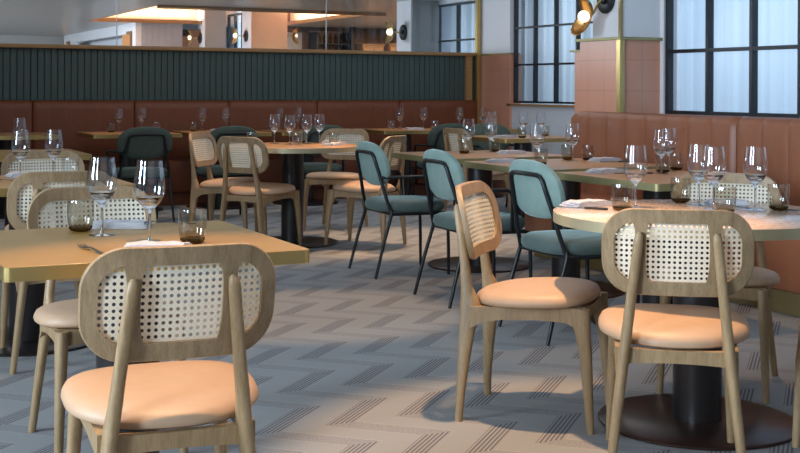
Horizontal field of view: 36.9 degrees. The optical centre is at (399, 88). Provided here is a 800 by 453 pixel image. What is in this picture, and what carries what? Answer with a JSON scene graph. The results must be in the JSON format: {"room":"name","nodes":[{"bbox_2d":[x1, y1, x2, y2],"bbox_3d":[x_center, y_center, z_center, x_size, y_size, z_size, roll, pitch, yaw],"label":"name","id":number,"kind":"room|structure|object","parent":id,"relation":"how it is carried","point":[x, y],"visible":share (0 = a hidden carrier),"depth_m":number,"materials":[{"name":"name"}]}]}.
{"room":"restaurant","nodes":[
{"label":"restaurant","id":0,"kind":"room"},
{"bbox_2d":[0,35,78,44],"bbox_3d":[-10.548,-0.059,24.966,11.400,2.400,0.100,0,0,-27],"label":"wall","id":1,"kind":"structure","parent":0,"point":[17,39],"depth_m":26.16,"materials":[{"name":"grey paint"}]},
{"bbox_2d":[64,23,140,45],"bbox_3d":[-5.778,0.013,23.579,0.500,2.300,6.640,0,0,-27],"label":"wall","id":2,"kind":"structure","parent":0,"point":[104,36],"depth_m":23.14,"materials":[{"name":"white paint"}]},
{"bbox_2d":[122,31,131,45],"bbox_3d":[-4.740,-0.752,20.821,0.110,0.480,0.320,0,0,-27],"label":"wall light","id":3,"kind":"object","parent":2,"relation":"attached to","point":[126,39],"visible":0.56,"depth_m":20.70,"materials":[{"name":"brown wood"}]},
{"bbox_2d":[141,23,181,46],"bbox_3d":[-4.129,0.021,20.742,0.720,2.300,0.090,0,0,-27],"label":"wall","id":4,"kind":"structure","parent":0,"point":[152,34],"depth_m":20.70,"materials":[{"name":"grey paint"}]},
{"bbox_2d":[182,29,200,46],"bbox_3d":[-3.612,0.073,21.005,0.440,2.200,0.100,0,0,-27],"label":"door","id":5,"kind":"structure","parent":4,"relation":"in","point":[185,33],"depth_m":20.89,"materials":[{"name":"brown wood"}]},
{"bbox_2d":[197,10,225,47],"bbox_3d":[-3.322,-0.175,21.110,0.390,2.700,0.450,0,0,-27],"label":"wall","id":6,"kind":"structure","parent":0,"point":[215,20],"depth_m":20.92,"materials":[{"name":"grey paint"}]},
{"bbox_2d":[106,6,334,23],"bbox_3d":[-2.830,-1.398,19.079,3.990,0.450,5.520,0,0,-27],"label":"ceiling","id":7,"kind":"structure","parent":0,"point":[152,12],"depth_m":20.98,"materials":[{"name":"paint"}]},
{"bbox_2d":[233,11,241,47],"bbox_3d":[-2.760,-0.568,21.451,0.102,1.890,1.140,0,0,-27],"label":"curtain","id":8,"kind":"object","parent":7,"relation":"hanging from","point":[235,12],"visible":0.03,"depth_m":21.68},
{"bbox_2d":[16,48,474,100],"bbox_3d":[-4.121,0.379,11.791,11.150,1.585,0.120,0,0,-27],"label":"wall","id":9,"kind":"structure","parent":0,"point":[473,57],"depth_m":12.92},
{"bbox_2d":[0,47,463,101],"bbox_3d":[-4.120,0.079,11.721,10.886,0.985,0.005,0,0,-27],"label":"wall panel","id":10,"kind":"object","parent":9,"relation":"attached to","point":[418,77],"depth_m":12.82,"materials":[{"name":"wood"}]},
{"bbox_2d":[0,43,475,55],"bbox_3d":[-4.124,-0.424,11.771,11.120,0.040,0.230,0,0,-27],"label":"trim","id":11,"kind":"structure","parent":9,"relation":"attached to","point":[4,45],"depth_m":12.79,"materials":[{"name":"brown wood"}]},
{"bbox_2d":[465,56,471,99],"bbox_3d":[0.801,0.406,14.167,0.080,1.575,0.060,0,0,-27],"label":"trim","id":12,"kind":"structure","parent":9,"relation":"attached to","point":[468,59],"depth_m":14.14,"materials":[{"name":"brown wood"}]},
{"bbox_2d":[242,11,251,47],"bbox_3d":[-2.635,-0.172,20.615,0.020,2.700,0.450,0,0,-27],"label":"wall","id":13,"kind":"structure","parent":0,"point":[246,16],"depth_m":20.56,"materials":[{"name":"white paint"}]},
{"bbox_2d":[0,0,524,44],"bbox_3d":[-4.543,-1.156,21.449,19.000,0.050,17.550,0,0,-27],"label":"ceiling","id":14,"kind":"structure","parent":0,"point":[63,18],"depth_m":17.41,"materials":[{"name":"paint"}]},
{"bbox_2d":[89,5,385,24],"bbox_3d":[-2.724,-1.124,18.864,3.410,0.103,4.460,0,0,-27],"label":"trim","id":15,"kind":"structure","parent":14,"relation":"attached to","point":[338,14],"depth_m":17.43,"materials":[{"name":"brown wood"}]},
{"bbox_2d":[451,3,474,52],"bbox_3d":[0.858,-0.356,14.869,0.114,1.500,1.150,0,0,-27],"label":"curtain","id":16,"kind":"object","parent":14,"relation":"hanging from","point":[468,10],"visible":0.14,"depth_m":14.90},
{"bbox_2d":[252,12,286,48],"bbox_3d":[-2.335,-0.171,20.765,0.650,2.700,0.430,0,0,-27],"label":"wall","id":17,"kind":"structure","parent":0,"point":[269,29],"depth_m":20.57,"materials":[{"name":"paint"}]},
{"bbox_2d":[227,12,241,47],"bbox_3d":[-2.871,-0.523,21.396,0.050,1.640,1.180,0,0,-27],"label":"window","id":18,"kind":"structure","parent":17,"relation":"in","point":[236,14],"depth_m":21.81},
{"bbox_2d":[232,27,247,43],"bbox_3d":[-2.752,-0.903,20.549,0.254,0.290,0.200,0,0,-27],"label":"wall sconce","id":19,"kind":"object","parent":17,"relation":"attached to","point":[235,35],"visible":1,"depth_m":20.53,"materials":[{"name":"gold metal"}]},
{"bbox_2d":[287,32,301,48],"bbox_3d":[-2.073,0.081,21.784,0.610,2.200,0.040,0,0,-27],"label":"wall","id":20,"kind":"structure","parent":0,"point":[291,44],"depth_m":21.83,"materials":[{"name":"white paint"}]},
{"bbox_2d":[287,13,396,43],"bbox_3d":[0.942,-0.156,23.348,7.480,2.700,0.050,0,0,-27],"label":"wall","id":21,"kind":"structure","parent":0,"point":[362,36],"depth_m":22.52,"materials":[{"name":"brown wood"}]},
{"bbox_2d":[287,29,308,48],"bbox_3d":[-2.017,0.051,21.795,0.720,2.260,0.090,0,0,-27],"label":"door","id":22,"kind":"structure","parent":21,"relation":"in","point":[305,32],"depth_m":21.89,"materials":[{"name":"brown wood"}]},
{"bbox_2d":[0,192,799,452],"bbox_3d":[-1.107,1.235,14.536,19.000,0.100,33.000,0,0,-27],"label":"floor","id":23,"kind":"structure","parent":0,"point":[347,360],"depth_m":5.11,"materials":[{"name":"carpet"}]},
{"bbox_2d":[0,132,58,218],"bbox_3d":[-3.636,0.798,11.095,0.800,0.750,0.800,0,0,-27],"label":"dining table","id":24,"kind":"object","parent":23,"relation":"on","point":[5,138],"visible":0.41,"depth_m":11.01,"materials":[{"name":"brown wood"}]},
{"bbox_2d":[1,150,84,298],"bbox_3d":[-1.873,0.763,6.416,0.474,0.837,0.534,0,0,-27],"label":"cane chair","id":25,"kind":"object","parent":23,"relation":"on","point":[40,154],"visible":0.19,"depth_m":6.63,"materials":[{"name":"brown wood"}]},
{"bbox_2d":[0,149,91,226],"bbox_3d":[-2.544,0.803,8.008,0.800,0.750,0.800,0,0,-27],"label":"dining table","id":26,"kind":"object","parent":23,"relation":"on","point":[3,153],"visible":0.17,"depth_m":7.94,"materials":[{"name":"wood"}]},
{"bbox_2d":[0,170,115,374],"bbox_3d":[-1.503,0.765,5.246,0.474,0.837,0.534,0,0,-23],"label":"cane chair","id":27,"kind":"object","parent":23,"relation":"on","point":[38,180],"visible":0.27,"depth_m":5.00,"materials":[{"name":"brown wood"}]},
{"bbox_2d":[0,175,133,356],"bbox_3d":[-1.737,0.807,5.617,0.810,0.750,0.800,0,0,-27],"label":"dining table","id":28,"kind":"object","parent":23,"relation":"on","point":[30,332],"visible":0.23,"depth_m":5.53,"materials":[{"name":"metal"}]},
{"bbox_2d":[11,132,29,178],"bbox_3d":[-1.811,0.316,5.724,0.087,0.232,0.087,0,0,-31],"label":"wine glass","id":29,"kind":"object","parent":28,"relation":"on","point":[20,155],"visible":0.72,"depth_m":5.71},
{"bbox_2d":[4,171,40,177],"bbox_3d":[-1.829,0.420,5.883,0.198,0.023,0.111,0,0,-32],"label":"napkin","id":30,"kind":"object","parent":28,"relation":"on","point":[11,174],"visible":0.4,"depth_m":5.83,"materials":[{"name":"fabric"}]},
{"bbox_2d":[44,129,62,171],"bbox_3d":[-1.688,0.316,5.847,0.087,0.232,0.087,0,0,28],"label":"wine glass","id":31,"kind":"object","parent":28,"relation":"on","point":[53,154],"visible":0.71,"depth_m":5.83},
{"bbox_2d":[27,185,187,452],"bbox_3d":[-0.990,0.767,4.029,0.474,0.837,0.534,0,0,-27],"label":"cane chair","id":32,"kind":"object","parent":23,"relation":"on","point":[53,317],"visible":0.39,"depth_m":4.12,"materials":[{"name":"brown wood"}]},
{"bbox_2d":[75,131,181,213],"bbox_3d":[-2.629,0.803,11.597,0.850,0.750,0.800,0,0,-27],"label":"dining table","id":33,"kind":"object","parent":23,"relation":"on","point":[128,162],"visible":0.32,"depth_m":11.51,"materials":[{"name":"brown wood"}]},
{"bbox_2d":[106,127,174,221],"bbox_3d":[-2.289,0.756,10.545,0.545,0.852,0.536,0,0,-27],"label":"velvet armchair","id":34,"kind":"object","parent":23,"relation":"on","point":[138,142],"visible":0.94,"depth_m":10.36,"materials":[{"name":"teal fabric"}]},
{"bbox_2d":[0,220,308,452],"bbox_3d":[-0.781,0.811,3.448,0.805,0.750,0.805,0,0,-27],"label":"dining table","id":35,"kind":"object","parent":23,"relation":"on","point":[40,254],"visible":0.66,"depth_m":3.37,"materials":[{"name":"wood"}]},
{"bbox_2d":[67,199,93,231],"bbox_3d":[-0.973,0.388,3.656,0.079,0.096,0.079,0,0,20],"label":"tumbler","id":36,"kind":"object","parent":35,"relation":"on","point":[76,228],"visible":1,"depth_m":3.64,"materials":[{"name":"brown glass"}]},
{"bbox_2d":[87,157,116,236],"bbox_3d":[-0.885,0.320,3.565,0.087,0.232,0.087,0,0,42],"label":"wine glass","id":37,"kind":"object","parent":35,"relation":"on","point":[101,197],"visible":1,"depth_m":3.55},
{"bbox_2d":[87,157,116,199],"bbox_3d":[-0.885,0.273,3.565,0.087,0.138,0.087,0,0,42],"label":"bowl","id":38,"kind":"object","parent":37,"relation":"on","point":[96,195],"depth_m":3.55,"materials":[{"name":"clear glass"}]},
{"bbox_2d":[91,219,152,228],"bbox_3d":[-0.877,0.425,3.771,0.188,0.022,0.105,0,0,-1],"label":"napkin","id":39,"kind":"object","parent":35,"relation":"on","point":[108,223],"visible":0.94,"depth_m":3.73,"materials":[{"name":"fabric"}]},
{"bbox_2d":[134,160,164,241],"bbox_3d":[-0.711,0.321,3.406,0.087,0.232,0.087,0,0,12],"label":"wine glass","id":40,"kind":"object","parent":35,"relation":"on","point":[149,203],"visible":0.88,"depth_m":3.40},
{"bbox_2d":[134,160,164,205],"bbox_3d":[-0.711,0.274,3.406,0.087,0.138,0.087,0,0,12],"label":"bowl","id":41,"kind":"object","parent":40,"relation":"on","point":[143,200],"depth_m":3.39,"materials":[{"name":"clear glass"}]},
{"bbox_2d":[124,240,191,246],"bbox_3d":[-0.656,0.426,3.239,0.188,0.022,0.105,0,0,-1],"label":"napkin","id":42,"kind":"object","parent":35,"relation":"on","point":[144,242],"visible":0.41,"depth_m":3.23,"materials":[{"name":"fabric"}]},
{"bbox_2d":[178,209,206,243],"bbox_3d":[-0.586,0.389,3.390,0.079,0.096,0.079,0,0,39],"label":"tumbler","id":43,"kind":"object","parent":35,"relation":"on","point":[192,239],"visible":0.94,"depth_m":3.37,"materials":[{"name":"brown glass"}]},
{"bbox_2d":[60,242,275,452],"bbox_3d":[-0.574,0.769,2.922,0.474,0.837,0.534,0,0,-21],"label":"cane chair","id":44,"kind":"object","parent":23,"relation":"on","point":[171,395],"visible":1,"depth_m":2.73,"materials":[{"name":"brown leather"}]},
{"bbox_2d":[172,130,271,209],"bbox_3d":[-1.792,0.807,12.014,0.800,0.750,0.800,0,0,-27],"label":"dining table","id":45,"kind":"object","parent":23,"relation":"on","point":[231,205],"visible":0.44,"depth_m":11.93,"materials":[{"name":"brown wood"}]},
{"bbox_2d":[196,126,257,220],"bbox_3d":[-1.582,0.759,10.898,0.545,0.852,0.536,0,0,-27],"label":"velvet armchair","id":46,"kind":"object","parent":23,"relation":"on","point":[233,131],"visible":0.44,"depth_m":10.70,"materials":[{"name":"teal fabric"}]},
{"bbox_2d":[189,132,267,234],"bbox_3d":[-1.363,0.765,9.424,0.534,0.837,0.474,0,0,16],"label":"cane chair","id":47,"kind":"object","parent":23,"relation":"on","point":[211,186],"visible":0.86,"depth_m":9.35,"materials":[{"name":"brown wood"}]},
{"bbox_2d":[0,100,476,205],"bbox_3d":[-2.648,0.650,12.140,8.094,1.055,0.510,0,0,-27],"label":"banquette","id":48,"kind":"object","parent":23,"relation":"on","point":[69,117],"visible":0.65,"depth_m":12.50,"materials":[{"name":"leather"}]},
{"bbox_2d":[217,136,301,244],"bbox_3d":[-1.044,0.767,8.847,0.474,0.837,0.534,0,0,30],"label":"cane chair","id":49,"kind":"object","parent":23,"relation":"on","point":[254,192],"visible":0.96,"depth_m":8.68,"materials":[{"name":"brown wood"}]},
{"bbox_2d":[229,142,356,248],"bbox_3d":[-0.825,0.811,9.200,1.020,0.750,1.020,0,0,-27],"label":"round table","id":50,"kind":"object","parent":23,"relation":"on","point":[292,156],"visible":0.6,"depth_m":9.12,"materials":[{"name":"brown wood"}]},
{"bbox_2d":[256,129,350,205],"bbox_3d":[-0.978,0.810,12.420,0.820,0.750,0.800,0,0,-27],"label":"dining table","id":51,"kind":"object","parent":23,"relation":"on","point":[282,132],"visible":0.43,"depth_m":12.34,"materials":[{"name":"brown wood"}]},
{"bbox_2d":[299,125,346,198],"bbox_3d":[-0.794,0.762,11.290,0.545,0.852,0.536,0,0,-27],"label":"velvet armchair","id":52,"kind":"object","parent":23,"relation":"on","point":[313,134],"visible":0.38,"depth_m":11.08,"materials":[{"name":"teal fabric"}]},
{"bbox_2d":[308,31,349,49],"bbox_3d":[-1.304,0.064,21.933,0.650,2.240,0.420,0,0,-27],"label":"shelf","id":53,"kind":"object","parent":23,"relation":"on","point":[313,35],"visible":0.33,"depth_m":21.95,"materials":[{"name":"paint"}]},
{"bbox_2d":[303,129,368,232],"bbox_3d":[-0.537,0.769,10.195,0.474,0.837,0.534,0,0,16],"label":"cane chair","id":54,"kind":"object","parent":23,"relation":"on","point":[327,178],"visible":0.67,"depth_m":10.35,"materials":[{"name":"brown wood"}]},
{"bbox_2d":[350,27,354,49],"bbox_3d":[-0.870,0.036,21.803,0.160,2.300,0.160,0,0,-27],"label":"post","id":55,"kind":"object","parent":23,"relation":"on","point":[352,29],"visible":0.18,"depth_m":21.77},
{"bbox_2d":[324,135,406,249],"bbox_3d":[-0.242,0.770,9.086,0.534,0.837,0.474,0,0,24],"label":"cane chair","id":56,"kind":"object","parent":23,"relation":"on","point":[351,189],"visible":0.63,"depth_m":8.98,"materials":[{"name":"brown wood"}]},
{"bbox_2d":[355,44,384,50],"bbox_3d":[-0.592,0.187,22.141,0.460,2.000,0.543,0,0,-27],"label":"bar cabinet","id":57,"kind":"object","parent":23,"relation":"on","point":[368,47],"visible":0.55,"depth_m":21.93,"materials":[{"name":"brown wood"}]},
{"bbox_2d":[384,43,396,50],"bbox_3d":[-0.136,0.179,22.368,0.400,2.020,0.543,0,0,-27],"label":"bar cabinet","id":58,"kind":"object","parent":23,"relation":"on","point":[388,46],"visible":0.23,"depth_m":22.12,"materials":[{"name":"brown wood"}]},
{"bbox_2d":[354,128,431,195],"bbox_3d":[0.033,0.815,12.924,0.840,0.750,0.800,0,0,-27],"label":"dining table","id":59,"kind":"object","parent":23,"relation":"on","point":[407,168],"visible":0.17,"depth_m":12.85,"materials":[{"name":"brown wood"}]},
{"bbox_2d":[348,141,449,278],"bbox_3d":[-0.002,0.766,7.801,0.536,0.852,0.545,0,0,-22],"label":"velvet armchair","id":60,"kind":"object","parent":23,"relation":"on","point":[372,162],"visible":0.96,"depth_m":7.64,"materials":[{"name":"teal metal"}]},
{"bbox_2d":[412,123,470,204],"bbox_3d":[0.431,0.768,11.946,0.545,0.852,0.536,0,0,-21],"label":"velvet armchair","id":61,"kind":"object","parent":23,"relation":"on","point":[435,136],"visible":0.41,"depth_m":11.71,"materials":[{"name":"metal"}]},
{"bbox_2d":[413,149,531,308],"bbox_3d":[0.417,0.768,6.814,0.536,0.852,0.545,0,0,-22],"label":"velvet armchair","id":62,"kind":"object","parent":23,"relation":"on","point":[442,172],"visible":0.68,"depth_m":6.69,"materials":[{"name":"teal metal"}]},
{"bbox_2d":[442,128,510,212],"bbox_3d":[0.683,0.775,10.823,0.534,0.837,0.474,0,0,-29],"label":"cane chair","id":63,"kind":"object","parent":23,"relation":"on","point":[496,175],"visible":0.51,"depth_m":10.71,"materials":[{"name":"wicker"}]},
{"bbox_2d":[390,150,571,272],"bbox_3d":[0.538,0.818,8.092,0.950,0.750,0.840,0,0,-27],"label":"dining table","id":64,"kind":"object","parent":23,"relation":"on","point":[503,264],"visible":0.51,"depth_m":8.01,"materials":[{"name":"brown wood"}]},
{"bbox_2d":[497,150,525,153],"bbox_3d":[0.758,0.432,8.179,0.198,0.023,0.111,0,0,-38],"label":"napkin","id":65,"kind":"object","parent":64,"relation":"on","point":[501,151],"visible":1,"depth_m":8.14,"materials":[{"name":"fabric"}]},
{"bbox_2d":[469,123,513,206],"bbox_3d":[0.970,0.771,11.719,0.545,0.852,0.536,0,0,-27],"label":"velvet armchair","id":66,"kind":"object","parent":23,"relation":"on","point":[479,128],"visible":0.27,"depth_m":11.87,"materials":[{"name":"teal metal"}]},
{"bbox_2d":[466,127,520,197],"bbox_3d":[0.816,0.819,13.315,0.750,0.750,0.800,0,0,-27],"label":"dining table","id":67,"kind":"object","parent":23,"relation":"on","point":[497,195],"visible":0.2,"depth_m":13.11,"materials":[{"name":"brown wood"}]},
{"bbox_2d":[462,135,570,218],"bbox_3d":[1.136,0.820,11.072,0.880,0.750,0.800,0,0,-27],"label":"dining table","id":68,"kind":"object","parent":23,"relation":"on","point":[524,144],"visible":0.32,"depth_m":10.88,"materials":[{"name":"brown wood"}]},
{"bbox_2d":[454,181,607,434],"bbox_3d":[0.484,0.774,4.415,0.534,0.837,0.474,0,0,19],"label":"cane chair","id":69,"kind":"object","parent":23,"relation":"on","point":[552,299],"visible":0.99,"depth_m":4.31,"materials":[{"name":"brown wood"}]},
{"bbox_2d":[463,158,673,297],"bbox_3d":[0.984,0.820,7.107,0.930,0.750,0.860,0,0,-27],"label":"dining table","id":70,"kind":"object","parent":23,"relation":"on","point":[572,189],"visible":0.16,"depth_m":7.03,"materials":[{"name":"brown wood"}]},
{"bbox_2d":[484,158,517,162],"bbox_3d":[0.614,0.431,7.191,0.198,0.023,0.111,0,0,-21],"label":"napkin","id":71,"kind":"object","parent":70,"relation":"on","point":[504,160],"visible":0.91,"depth_m":7.15,"materials":[{"name":"fabric"}]},
{"bbox_2d":[587,157,621,161],"bbox_3d":[1.258,0.434,7.378,0.198,0.023,0.111,0,0,-35],"label":"napkin","id":72,"kind":"object","parent":70,"relation":"on","point":[599,159],"visible":1,"depth_m":7.34,"materials":[{"name":"fabric"}]},
{"bbox_2d":[498,159,639,345],"bbox_3d":[0.830,0.770,5.885,0.536,0.852,0.545,0,0,-23],"label":"velvet armchair","id":73,"kind":"object","parent":23,"relation":"on","point":[535,187],"visible":0.79,"depth_m":5.73,"materials":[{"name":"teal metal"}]},
{"bbox_2d":[555,169,763,324],"bbox_3d":[1.327,0.821,6.139,0.720,0.750,0.860,0,0,-27],"label":"dining table","id":74,"kind":"object","parent":23,"relation":"on","point":[654,186],"visible":0.21,"depth_m":6.06,"materials":[{"name":"brown wood"}]},
{"bbox_2d":[584,168,624,173],"bbox_3d":[1.083,0.433,6.340,0.207,0.024,0.116,0,0,-41],"label":"napkin","id":75,"kind":"object","parent":74,"relation":"on","point":[592,170],"visible":1,"depth_m":6.29,"materials":[{"name":"fabric"}]},
{"bbox_2d":[653,129,669,173],"bbox_3d":[1.365,0.330,6.268,0.087,0.232,0.087,0,0,-2],"label":"wine glass","id":76,"kind":"object","parent":74,"relation":"on","point":[661,152],"visible":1,"depth_m":6.25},
{"bbox_2d":[660,128,676,171],"bbox_3d":[1.450,0.331,6.479,0.087,0.232,0.087,0,0,-40],"label":"wine glass","id":77,"kind":"object","parent":74,"relation":"on","point":[671,149],"visible":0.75,"depth_m":6.46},
{"bbox_2d":[525,111,799,316],"bbox_3d":[2.267,0.685,6.361,0.510,1.030,5.194,0,0,-27],"label":"banquette","id":78,"kind":"object","parent":23,"relation":"on","point":[611,133],"visible":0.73,"depth_m":7.35,"materials":[{"name":"brown leather"}]},
{"bbox_2d":[598,208,754,452],"bbox_3d":[0.866,0.775,3.793,0.474,0.837,0.534,0,0,10],"label":"cane chair","id":79,"kind":"object","parent":23,"relation":"on","point":[673,327],"visible":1,"depth_m":3.59,"materials":[{"name":"brown wood"}]},
{"bbox_2d":[553,199,799,450],"bbox_3d":[1.065,0.820,4.299,1.030,0.750,1.030,0,0,-27],"label":"round table","id":80,"kind":"object","parent":23,"relation":"on","point":[692,417],"visible":0.64,"depth_m":4.22,"materials":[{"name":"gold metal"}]},
{"bbox_2d":[558,206,607,209],"bbox_3d":[0.674,0.439,4.422,0.200,0.010,0.017,0,0,35],"label":"knife","id":81,"kind":"object","parent":80,"relation":"on","point":[594,208],"visible":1,"depth_m":4.40,"materials":[{"name":"metal"}]},
{"bbox_2d":[559,199,615,207],"bbox_3d":[0.707,0.432,4.527,0.198,0.023,0.111,0,0,-32],"label":"napkin","id":82,"kind":"object","parent":80,"relation":"on","point":[586,202],"visible":0.98,"depth_m":4.49,"materials":[{"name":"fabric"}]},
{"bbox_2d":[611,184,632,210],"bbox_3d":[0.808,0.396,4.365,0.079,0.096,0.079,0,0,23],"label":"tumbler","id":83,"kind":"object","parent":80,"relation":"on","point":[615,207],"visible":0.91,"depth_m":4.34,"materials":[{"name":"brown glass"}]},
{"bbox_2d":[624,146,647,207],"bbox_3d":[0.876,0.328,4.460,0.087,0.232,0.087,0,0,-3],"label":"wine glass","id":84,"kind":"object","parent":80,"relation":"on","point":[634,177],"visible":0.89,"depth_m":4.45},
{"bbox_2d":[624,146,647,179],"bbox_3d":[0.876,0.281,4.460,0.087,0.138,0.087,0,0,-3],"label":"bowl","id":85,"kind":"object","parent":84,"relation":"on","point":[631,175],"depth_m":4.44,"materials":[{"name":"clear glass"}]},
{"bbox_2d":[670,178,690,202],"bbox_3d":[1.095,0.397,4.681,0.079,0.096,0.079,0,0,10],"label":"tumbler","id":86,"kind":"object","parent":80,"relation":"on","point":[677,200],"visible":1,"depth_m":4.66,"materials":[{"name":"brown glass"}]},
{"bbox_2d":[687,144,710,205],"bbox_3d":[1.144,0.329,4.594,0.087,0.232,0.087,0,0,-17],"label":"wine glass","id":87,"kind":"object","parent":80,"relation":"on","point":[697,175],"visible":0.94,"depth_m":4.58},
{"bbox_2d":[687,144,710,177],"bbox_3d":[1.144,0.282,4.594,0.087,0.138,0.087,0,0,-17],"label":"bowl","id":88,"kind":"object","parent":87,"relation":"on","point":[694,173],"depth_m":4.58,"materials":[{"name":"clear glass"}]},
{"bbox_2d":[702,150,725,209],"bbox_3d":[1.153,0.329,4.408,0.087,0.232,0.087,0,0,11],"label":"wine glass","id":89,"kind":"object","parent":80,"relation":"on","point":[713,179],"visible":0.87,"depth_m":4.39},
{"bbox_2d":[702,150,725,181],"bbox_3d":[1.153,0.282,4.408,0.087,0.138,0.087,0,0,11],"label":"bowl","id":90,"kind":"object","parent":89,"relation":"on","point":[709,177],"depth_m":4.39,"materials":[{"name":"clear glass"}]},
{"bbox_2d":[703,198,749,204],"bbox_3d":[1.258,0.436,4.623,0.168,0.019,0.094,0,0,8],"label":"napkin","id":91,"kind":"object","parent":80,"relation":"on","point":[710,201],"visible":0.93,"depth_m":4.59,"materials":[{"name":"fabric"}]},
{"bbox_2d":[743,147,767,210],"bbox_3d":[1.305,0.330,4.406,0.087,0.232,0.087,0,0,-40],"label":"wine glass","id":92,"kind":"object","parent":80,"relation":"on","point":[754,179],"visible":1,"depth_m":4.39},
{"bbox_2d":[743,147,767,181],"bbox_3d":[1.305,0.283,4.406,0.087,0.138,0.087,0,0,-40],"label":"bowl","id":93,"kind":"object","parent":92,"relation":"on","point":[750,177],"depth_m":4.39,"materials":[{"name":"clear glass"}]},
{"bbox_2d":[767,187,789,210],"bbox_3d":[1.389,0.398,4.404,0.079,0.096,0.079,0,0,14],"label":"tumbler","id":94,"kind":"object","parent":80,"relation":"on","point":[773,207],"visible":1,"depth_m":4.38,"materials":[{"name":"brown glass"}]},
{"bbox_2d":[656,172,781,403],"bbox_3d":[1.300,0.777,4.875,0.474,0.837,0.534,0,0,21],"label":"cane chair","id":95,"kind":"object","parent":23,"relation":"on","point":[762,278],"visible":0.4,"depth_m":4.98,"materials":[{"name":"brown wood"}]},
{"bbox_2d":[791,318,799,447],"bbox_3d":[1.643,0.779,4.046,0.534,0.837,0.474,0,0,31],"label":"cane chair","id":96,"kind":"object","parent":23,"relation":"on","point":[796,406],"visible":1,"depth_m":3.99,"materials":[{"name":"brown wood"}]},
{"bbox_2d":[397,0,524,103],"bbox_3d":[1.064,-0.155,15.718,2.270,2.700,0.415,0,0,-27],"label":"wall","id":97,"kind":"structure","parent":0,"point":[404,8],"depth_m":15.16,"materials":[{"name":"white paint"}]},
{"bbox_2d":[385,20,406,42],"bbox_3d":[-0.066,-0.710,15.162,0.254,0.290,0.200,0,0,-27],"label":"wall sconce","id":98,"kind":"object","parent":97,"relation":"attached to","point":[390,31],"visible":1,"depth_m":15.16,"materials":[{"name":"gold metal"}]},
{"bbox_2d":[438,1,474,51],"bbox_3d":[0.718,-0.372,14.777,0.050,1.354,1.014,0,0,-27],"label":"window","id":99,"kind":"structure","parent":97,"relation":"in","point":[458,39],"depth_m":14.77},
{"bbox_2d":[438,0,574,193],"bbox_3d":[1.838,-0.302,12.553,0.150,3.000,6.170,0,0,-27],"label":"wall","id":100,"kind":"structure","parent":0,"point":[497,71],"depth_m":13.66,"materials":[{"name":"paint"}]},
{"bbox_2d":[475,0,480,123],"bbox_3d":[0.918,-0.281,14.151,0.050,2.950,0.050,0,0,-27],"label":"trim","id":101,"kind":"structure","parent":100,"relation":"attached to","point":[477,2],"depth_m":14.13,"materials":[{"name":"gold metal"}]},
{"bbox_2d":[507,104,574,107],"bbox_3d":[2.215,0.189,11.770,0.130,0.022,4.230,0,0,-27],"label":"trim","id":102,"kind":"structure","parent":100,"relation":"attached to","point":[538,105],"depth_m":13.04,"materials":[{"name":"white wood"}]},
{"bbox_2d":[513,0,592,103],"bbox_3d":[2.219,-0.675,11.770,0.050,1.684,4.074,0,0,-27],"label":"window","id":103,"kind":"structure","parent":100,"relation":"in","point":[556,24],"depth_m":13.20,"materials":[{"name":"metal"}]},
{"bbox_2d":[580,40,659,113],"bbox_3d":[1.598,0.427,8.737,0.360,1.540,0.490,0,0,-27],"label":"wall","id":104,"kind":"structure","parent":0,"point":[642,57],"depth_m":8.56,"materials":[{"name":"pink tile"}]},
{"bbox_2d":[575,37,662,41],"bbox_3d":[1.586,-0.353,8.729,0.375,0.020,0.550,0,0,-27],"label":"trim","id":105,"kind":"structure","parent":104,"relation":"attached to","point":[604,38],"depth_m":8.53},
{"bbox_2d":[616,40,624,112],"bbox_3d":[1.550,0.427,8.449,0.042,1.540,0.042,0,0,-27],"label":"trim","id":106,"kind":"structure","parent":104,"relation":"attached to","point":[620,44],"depth_m":8.43,"materials":[{"name":"gold metal"}]},
{"bbox_2d":[593,0,659,37],"bbox_3d":[1.641,-1.083,8.665,0.360,1.440,0.330,0,0,-27],"label":"wall","id":107,"kind":"structure","parent":0,"point":[641,18],"depth_m":8.53,"materials":[{"name":"white paint"}]},
{"bbox_2d":[571,0,614,35],"bbox_3d":[1.366,-0.552,8.523,0.254,0.363,0.214,0,0,-27],"label":"wall sconce","id":108,"kind":"object","parent":107,"relation":"attached to","point":[582,22],"visible":1,"depth_m":8.52,"materials":[{"name":"gold metal"}]},
{"bbox_2d":[618,0,622,36],"bbox_3d":[1.555,-1.083,8.442,0.023,1.440,0.023,0,0,-27],"label":"trim","id":109,"kind":"structure","parent":107,"relation":"attached to","point":[620,2],"depth_m":8.43,"materials":[{"name":"gold metal"}]},
{"bbox_2d":[575,0,679,113],"bbox_3d":[2.293,-0.299,9.445,2.070,3.000,0.200,0,0,-27],"label":"wall","id":110,"kind":"structure","parent":0,"point":[678,1],"depth_m":9.26,"materials":[{"name":"white paint"}]},
{"bbox_2d":[660,0,676,113],"bbox_3d":[4.011,-0.291,4.418,0.120,3.000,10.330,0,0,-27],"label":"wall","id":111,"kind":"structure","parent":0,"point":[662,2],"depth_m":8.59,"materials":[{"name":"white paint"}]},
{"bbox_2d":[665,0,799,117],"bbox_3d":[2.771,-0.687,6.853,0.050,1.748,3.833,0,0,-27],"label":"window","id":112,"kind":"structure","parent":111,"relation":"in","point":[753,48],"depth_m":8.16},
{"bbox_3d":[-0.471,-1.812,4.996,11.600,0.100,15.370,0,0,-27],"label":"ceiling","id":113,"kind":"structure","parent":0,"visible":0},
{"bbox_2d":[525,0,592,104],"bbox_3d":[2.316,-0.739,11.947,0.120,1.920,3.920,0,0,-27],"label":"window","id":114,"kind":"structure","parent":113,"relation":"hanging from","point":[567,8],"depth_m":13.20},
{"bbox_2d":[680,0,797,117],"bbox_3d":[3.030,-0.721,6.705,0.041,1.950,4.500,0,0,-27],"label":"curtain","id":115,"kind":"object","parent":113,"relation":"hanging from","point":[777,19],"visible":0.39,"depth_m":8.16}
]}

